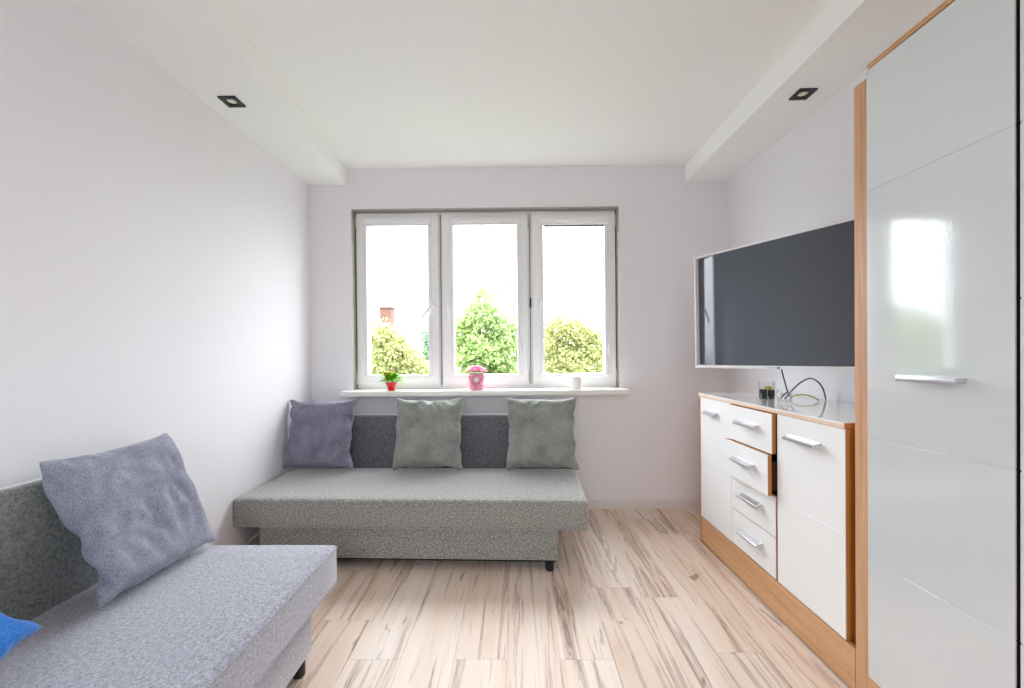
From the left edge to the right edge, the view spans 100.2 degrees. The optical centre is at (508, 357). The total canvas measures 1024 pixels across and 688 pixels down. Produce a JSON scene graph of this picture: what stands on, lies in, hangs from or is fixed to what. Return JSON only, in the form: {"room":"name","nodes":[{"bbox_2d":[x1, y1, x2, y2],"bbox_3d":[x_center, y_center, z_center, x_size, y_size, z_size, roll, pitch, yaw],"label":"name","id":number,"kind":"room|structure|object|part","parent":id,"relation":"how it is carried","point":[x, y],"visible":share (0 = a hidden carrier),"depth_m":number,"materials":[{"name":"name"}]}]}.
{"room":"living room","nodes":[
{"label":"living room","id":0,"kind":"room"},
{"bbox_2d":[0,0,311,544],"bbox_3d":[-1.565,-0.107,0.863,0.200,2.430,4.382,-1,0,2],"label":"wall","id":1,"kind":"structure","parent":0,"point":[155,257],"depth_m":1.66,"materials":[{"name":"paint"}]},
{"bbox_2d":[77,0,347,185],"bbox_3d":[-1.203,-1.271,0.850,0.615,0.128,4.382,-1,0,1],"label":"ceiling soffit","id":2,"kind":"structure","parent":1,"relation":"attached to","point":[200,44],"depth_m":1.82,"materials":[{"name":"paint"}]},
{"bbox_2d":[217,96,245,107],"bbox_3d":[-1.307,-1.213,2.026,0.082,0.011,0.082,-1,0,1],"label":"recessed light","id":3,"kind":"object","parent":2,"relation":"in","point":[230,101],"visible":1,"depth_m":2.02,"materials":[{"name":"black metal"}]},
{"bbox_2d":[309,165,729,499],"bbox_3d":[0.071,-0.138,3.104,3.550,2.430,0.125,-1,0,0],"label":"wall","id":4,"kind":"structure","parent":0,"point":[643,444],"depth_m":3.04,"materials":[{"name":"paint"}]},
{"bbox_2d":[339,206,629,396],"bbox_3d":[-0.167,-0.405,3.050,1.972,1.325,0.307,-1,0,0],"label":"window","id":5,"kind":"structure","parent":4,"relation":"in","point":[442,379],"depth_m":3.10,"materials":[{"name":"white plastic"}]},
{"bbox_3d":[-1.048,-0.488,3.092,0.015,0.961,0.015,-1,0,0],"label":"blind chain","id":6,"kind":"part","parent":5,"relation":"part of","materials":[{"name":"white plastic"}]},
{"bbox_3d":[-1.032,-0.408,3.102,0.024,1.081,0.011,-1,0,0],"label":"blind rail","id":7,"kind":"part","parent":5,"relation":"part of","materials":[{"name":"white plastic"}]},
{"bbox_2d":[379,371,402,390],"bbox_3d":[-0.815,0.159,2.986,0.182,0.138,0.184,-1,0,1],"label":"potted plant","id":8,"kind":"object","parent":5,"relation":"on","point":[389,376],"visible":1,"depth_m":2.96,"materials":[{"name":"green plant"}]},
{"bbox_3d":[-0.814,0.200,2.984,0.068,0.056,0.068,-1,0,1],"label":"pot","id":9,"kind":"part","parent":8,"relation":"part of","materials":[{"name":"red ceramic"}]},
{"bbox_3d":[-0.800,-0.421,3.135,0.594,1.239,0.064,-1,0,0],"label":"sash","id":10,"kind":"part","parent":5,"relation":"part of","materials":[{"name":"white plastic"}]},
{"bbox_3d":[-0.571,-0.358,3.083,0.096,0.136,0.046,-1,0,0],"label":"handle","id":11,"kind":"part","parent":5,"relation":"part of","materials":[{"name":"white plastic"}]},
{"bbox_3d":[-0.567,-0.412,3.099,0.024,1.081,0.011,-1,0,0],"label":"blind rail","id":12,"kind":"part","parent":5,"relation":"part of","materials":[{"name":"white plastic"}]},
{"bbox_3d":[-0.437,-0.347,3.082,0.028,0.159,0.046,-1,0,0],"label":"handle","id":13,"kind":"part","parent":5,"relation":"part of","materials":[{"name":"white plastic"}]},
{"bbox_3d":[-0.406,-0.414,3.098,0.024,1.081,0.011,-1,0,0],"label":"blind rail","id":14,"kind":"part","parent":5,"relation":"part of","materials":[{"name":"white plastic"}]},
{"bbox_2d":[466,365,484,389],"bbox_3d":[-0.220,0.138,2.978,0.163,0.170,0.139,-1,0,1],"label":"potted plant","id":15,"kind":"object","parent":5,"relation":"on","point":[476,380],"visible":1,"depth_m":2.94,"materials":[{"name":"pink plant"}]},
{"bbox_3d":[-0.161,0.240,3.054,1.972,0.036,0.307,-1,0,0],"label":"sill","id":16,"kind":"part","parent":5,"relation":"part of","materials":[{"name":"stone"}]},
{"bbox_3d":[-0.166,-0.427,3.131,0.615,1.239,0.064,-1,0,0],"label":"sash","id":17,"kind":"part","parent":5,"relation":"part of","materials":[{"name":"white plastic"}]},
{"bbox_3d":[0.078,-0.418,3.095,0.024,1.081,0.011,-1,0,0],"label":"blind rail","id":18,"kind":"part","parent":5,"relation":"part of","materials":[{"name":"white plastic"}]},
{"bbox_3d":[0.093,-0.498,3.085,0.015,0.961,0.015,-1,0,0],"label":"blind chain","id":19,"kind":"part","parent":5,"relation":"part of","materials":[{"name":"white plastic"}]},
{"bbox_3d":[0.214,-0.353,3.078,0.028,0.159,0.046,-1,0,0],"label":"handle","id":20,"kind":"part","parent":5,"relation":"part of","materials":[{"name":"white plastic"}]},
{"bbox_3d":[0.244,-0.417,3.094,0.024,1.075,0.011,-1,0,0],"label":"blind rail","id":21,"kind":"part","parent":5,"relation":"part of","materials":[{"name":"white plastic"}]},
{"bbox_3d":[0.476,-0.433,3.127,0.598,1.239,0.064,-1,0,0],"label":"sash","id":22,"kind":"part","parent":5,"relation":"part of","materials":[{"name":"white plastic"}]},
{"bbox_2d":[571,376,580,388],"bbox_3d":[0.471,0.169,2.977,0.073,0.094,0.073,-1,0,1],"label":"candle","id":23,"kind":"object","parent":5,"relation":"on","point":[575,380],"visible":1,"depth_m":2.94,"materials":[{"name":"white wax"}]},
{"bbox_3d":[0.709,-0.421,3.091,0.024,1.075,0.011,-1,0,0],"label":"blind rail","id":24,"kind":"part","parent":5,"relation":"part of","materials":[{"name":"white plastic"}]},
{"bbox_3d":[0.725,-0.501,3.081,0.015,0.955,0.015,-1,0,0],"label":"blind chain","id":25,"kind":"part","parent":5,"relation":"part of","materials":[{"name":"white plastic"}]},
{"bbox_2d":[587,500,699,508],"bbox_3d":[0.091,1.049,3.043,2.973,0.058,0.014,-1,0,0],"label":"baseboard","id":26,"kind":"structure","parent":4,"relation":"attached to","point":[592,504],"depth_m":3.03,"materials":[{"name":"white wood"}]},
{"bbox_2d":[221,0,833,168],"bbox_3d":[0.010,-1.411,0.844,3.223,0.150,4.607,-1,0,1],"label":"ceiling","id":27,"kind":"structure","parent":0,"point":[385,83],"depth_m":2.00,"materials":[{"name":"paint"}]},
{"bbox_2d":[286,508,849,687],"bbox_3d":[0.033,1.154,0.862,3.223,0.120,4.607,-1,0,1],"label":"floor","id":28,"kind":"structure","parent":0,"point":[635,598],"depth_m":1.76,"materials":[{"name":"laminate"}]},
{"bbox_2d":[0,477,337,687],"bbox_3d":[-1.052,0.732,0.764,0.757,0.744,1.815,-1,0,1],"label":"sofa","id":29,"kind":"object","parent":28,"relation":"on","point":[217,616],"visible":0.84,"depth_m":1.21,"materials":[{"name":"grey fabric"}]},
{"bbox_2d":[0,612,40,659],"bbox_3d":[-1.143,0.518,0.687,0.330,0.390,0.490,-1,0,-14],"label":"cushion","id":30,"kind":"object","parent":29,"relation":"on","point":[13,631],"visible":1,"depth_m":0.89,"materials":[{"name":"blue fabric"}]},
{"bbox_3d":[-1.392,0.576,0.768,0.079,0.423,1.803,-1,0,1],"label":"backrest","id":31,"kind":"part","parent":29,"relation":"part of","materials":[{"name":"grey fabric"}]},
{"bbox_2d":[39,433,215,607],"bbox_3d":[-1.226,0.501,1.432,0.243,0.419,0.466,-1,0,1],"label":"cushion","id":32,"kind":"object","parent":29,"relation":"on","point":[135,510],"visible":1,"depth_m":1.34,"materials":[{"name":"grey fabric"}]},
{"bbox_3d":[-1.014,0.804,0.764,0.675,0.155,1.815,-1,0,1],"label":"seat mattress","id":33,"kind":"part","parent":29,"relation":"part of","materials":[{"name":"grey fabric"}]},
{"bbox_3d":[-0.723,1.064,1.477,0.048,0.064,0.048,-1,0,1],"label":"leg","id":34,"kind":"part","parent":29,"relation":"part of","materials":[{"name":"black plastic"}]},
{"bbox_2d":[233,413,587,571],"bbox_3d":[-0.493,0.730,2.533,1.818,0.712,0.761,-1,0,3],"label":"sofa","id":35,"kind":"object","parent":28,"relation":"on","point":[483,510],"visible":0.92,"depth_m":2.20,"materials":[{"name":"grey fabric"}]},
{"bbox_2d":[283,399,356,468],"bbox_3d":[-1.185,0.478,2.704,0.454,0.428,0.175,-1,0,3],"label":"cushion","id":36,"kind":"object","parent":35,"relation":"on","point":[320,433],"visible":1,"depth_m":2.65,"materials":[{"name":"purple fabric"}]},
{"bbox_3d":[-0.496,0.788,2.466,1.818,0.155,0.620,-1,0,3],"label":"seat mattress","id":37,"kind":"part","parent":35,"relation":"part of","materials":[{"name":"grey fabric"}]},
{"bbox_2d":[392,397,463,469],"bbox_3d":[-0.498,0.473,2.676,0.439,0.442,0.175,-1,0,3],"label":"cushion","id":38,"kind":"object","parent":35,"relation":"on","point":[428,433],"visible":1,"depth_m":2.63,"materials":[{"name":"grey fabric"}]},
{"bbox_3d":[-0.481,0.570,2.842,1.806,0.395,0.139,-1,0,3],"label":"backrest","id":39,"kind":"part","parent":35,"relation":"part of","materials":[{"name":"grey fabric"}]},
{"bbox_2d":[506,397,578,470],"bbox_3d":[0.207,0.469,2.645,0.446,0.439,0.172,-1,0,3],"label":"cushion","id":40,"kind":"object","parent":35,"relation":"on","point":[541,432],"visible":1,"depth_m":2.60,"materials":[{"name":"fabric"}]},
{"bbox_3d":[0.211,1.051,2.185,0.048,0.064,0.048,-1,0,3],"label":"leg","id":41,"kind":"part","parent":35,"relation":"part of","materials":[{"name":"black plastic"}]},
{"bbox_2d":[699,392,855,687],"bbox_3d":[1.297,0.640,1.930,0.508,0.868,1.142,-1,0,1],"label":"sideboard","id":42,"kind":"object","parent":28,"relation":"on","point":[777,475],"visible":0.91,"depth_m":1.70,"materials":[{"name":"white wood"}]},
{"bbox_3d":[1.096,0.303,2.331,0.034,0.020,0.120,-1,0,1],"label":"handle","id":43,"kind":"part","parent":42,"relation":"part of","materials":[{"name":"metal"}]},
{"bbox_3d":[1.124,0.572,2.308,0.018,0.689,0.346,-1,0,1],"label":"door","id":44,"kind":"part","parent":42,"relation":"part of","materials":[{"name":"white paint"}]},
{"bbox_3d":[1.058,0.473,1.942,0.034,0.020,0.160,-1,0,1],"label":"handle","id":45,"kind":"part","parent":42,"relation":"part of","materials":[{"name":"metal"}]},
{"bbox_3d":[1.075,0.301,1.941,0.034,0.020,0.160,-1,0,1],"label":"handle","id":46,"kind":"part","parent":42,"relation":"part of","materials":[{"name":"metal"}]},
{"bbox_3d":[1.085,0.487,1.952,0.018,0.169,0.358,-1,0,1],"label":"drawer","id":47,"kind":"part","parent":42,"relation":"part of","materials":[{"name":"white paint"}]},
{"bbox_3d":[1.095,0.819,1.944,0.034,0.020,0.160,-1,0,1],"label":"handle","id":48,"kind":"part","parent":42,"relation":"part of","materials":[{"name":"metal"}]},
{"bbox_3d":[1.093,0.646,1.943,0.034,0.020,0.160,-1,0,1],"label":"handle","id":49,"kind":"part","parent":42,"relation":"part of","materials":[{"name":"metal"}]},
{"bbox_3d":[1.101,0.315,1.951,0.018,0.166,0.358,-1,0,1],"label":"drawer","id":50,"kind":"part","parent":42,"relation":"part of","materials":[{"name":"white paint"}]},
{"bbox_3d":[1.121,0.832,1.954,0.018,0.169,0.358,-1,0,1],"label":"drawer","id":51,"kind":"part","parent":42,"relation":"part of","materials":[{"name":"white paint"}]},
{"bbox_3d":[1.119,0.659,1.953,0.018,0.169,0.358,-1,0,1],"label":"drawer","id":52,"kind":"part","parent":42,"relation":"part of","materials":[{"name":"white paint"}]},
{"bbox_2d":[759,386,774,398],"bbox_3d":[1.297,0.162,2.147,0.074,0.085,0.074,-1,0,1],"label":"glass jar","id":53,"kind":"object","parent":42,"relation":"on","point":[767,392],"visible":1,"depth_m":2.12,"materials":[{"name":"black glass"}]},
{"bbox_3d":[1.084,0.309,1.586,0.034,0.020,0.170,-1,0,1],"label":"handle","id":54,"kind":"part","parent":42,"relation":"part of","materials":[{"name":"metal"}]},
{"bbox_2d":[789,394,818,400],"bbox_3d":[1.413,0.189,2.045,0.009,0.030,0.124,-1,1,-40],"label":"cable","id":55,"kind":"object","parent":42,"relation":"on","point":[796,394],"visible":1,"depth_m":2.04,"materials":[{"name":"beige plastic"}]},
{"bbox_2d":[784,378,826,398],"bbox_3d":[1.446,0.150,2.084,0.174,0.106,0.020,0,0,27],"label":"cable","id":56,"kind":"object","parent":42,"relation":"on","point":[818,382],"visible":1,"depth_m":2.07,"materials":[{"name":"grey plastic"}]},
{"bbox_3d":[1.113,0.577,1.578,0.018,0.689,0.360,-1,0,1],"label":"door","id":57,"kind":"part","parent":42,"relation":"part of","materials":[{"name":"white paint"}]},
{"bbox_2d":[854,0,1023,687],"bbox_3d":[1.290,0.100,0.726,0.475,1.966,1.250,-1,0,1],"label":"wardrobe","id":58,"kind":"object","parent":28,"relation":"on","point":[939,112],"visible":1,"depth_m":1.07,"materials":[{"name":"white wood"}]},
{"bbox_3d":[1.317,0.114,1.325,0.440,1.929,0.051,-1,0,1],"label":"panel","id":59,"kind":"part","parent":58,"relation":"part of","materials":[{"name":"brown wood"}]},
{"bbox_3d":[1.075,0.055,1.093,0.034,0.016,0.158,-1,0,1],"label":"handle","id":60,"kind":"part","parent":58,"relation":"part of","materials":[{"name":"metal"}]},
{"bbox_3d":[1.095,0.057,0.713,0.018,1.837,0.393,-1,0,1],"label":"door","id":61,"kind":"part","parent":58,"relation":"part of","materials":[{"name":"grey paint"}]},
{"bbox_2d":[728,69,866,403],"bbox_3d":[1.633,-0.136,0.828,0.200,2.430,4.407,-1,0,1],"label":"wall","id":62,"kind":"structure","parent":0,"point":[804,180],"depth_m":2.26,"materials":[{"name":"paint"}]},
{"bbox_2d":[694,218,854,370],"bbox_3d":[1.407,-0.246,1.948,0.415,0.588,0.985,-1,0,-28],"label":"television","id":63,"kind":"object","parent":62,"relation":"attached to","point":[787,301],"visible":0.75,"depth_m":1.89,"materials":[{"name":"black plastic"}]},
{"bbox_2d":[781,369,791,398],"bbox_3d":[1.371,0.102,2.121,0.012,0.201,0.060,-1,0,-31],"label":"hanging cable","id":64,"kind":"object","parent":63,"relation":"hanging from","point":[781,369],"visible":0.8,"depth_m":2.12,"materials":[{"name":"grey plastic"}]},
{"bbox_2d":[686,0,944,181],"bbox_3d":[1.377,-1.295,0.823,0.311,0.128,4.407,-1,0,1],"label":"ceiling soffit","id":65,"kind":"structure","parent":62,"relation":"attached to","point":[840,45],"depth_m":1.90,"materials":[{"name":"paint"}]},
{"bbox_2d":[789,88,817,99],"bbox_3d":[1.383,-1.238,2.008,0.082,0.011,0.082,-1,0,1],"label":"recessed light","id":66,"kind":"object","parent":65,"relation":"in","point":[802,93],"visible":1,"depth_m":2.00,"materials":[{"name":"black metal"}]},
{"label":"outside","id":67,"kind":"structure","parent":0,"visible":0},
{"bbox_3d":[1.041,7.794,63.049,120.000,0.300,114.000,-1,0,1],"label":"ground","id":68,"kind":"structure","parent":67,"visible":0},
{"bbox_2d":[371,307,427,368],"bbox_3d":[-13.329,1.344,46.221,9.100,13.100,8.100,-1,0,1],"label":"house","id":69,"kind":"structure","parent":68,"relation":"on","point":[412,331],"depth_m":43.67,"materials":[{"name":"brick"}]},
{"bbox_2d":[371,318,428,374],"bbox_3d":[-6.350,2.766,24.354,5.359,10.450,4.990,-1,0,-8],"label":"tree","id":70,"kind":"object","parent":68,"relation":"on","point":[396,357],"visible":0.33,"depth_m":23.64,"materials":[{"name":"green plant"}]},
{"bbox_2d":[418,321,428,366],"bbox_3d":[-6.270,2.489,34.222,2.827,10.864,3.147,-1,1,-37],"label":"tree","id":71,"kind":"object","parent":68,"relation":"on","point":[424,333],"visible":0.08,"depth_m":33.77,"materials":[{"name":"green plant"}]},
{"bbox_2d":[455,279,517,373],"bbox_3d":[-1.083,2.388,18.129,4.439,11.197,4.587,-1,0,1],"label":"tree","id":72,"kind":"object","parent":68,"relation":"on","point":[491,349],"visible":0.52,"depth_m":17.50,"materials":[{"name":"green plant"}]},
{"bbox_2d":[544,306,602,372],"bbox_3d":[3.415,2.552,23.244,4.517,10.714,4.687,-1,1,-41],"label":"tree","id":73,"kind":"object","parent":68,"relation":"on","point":[561,356],"visible":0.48,"depth_m":22.42,"materials":[{"name":"green plant"}]}
]}

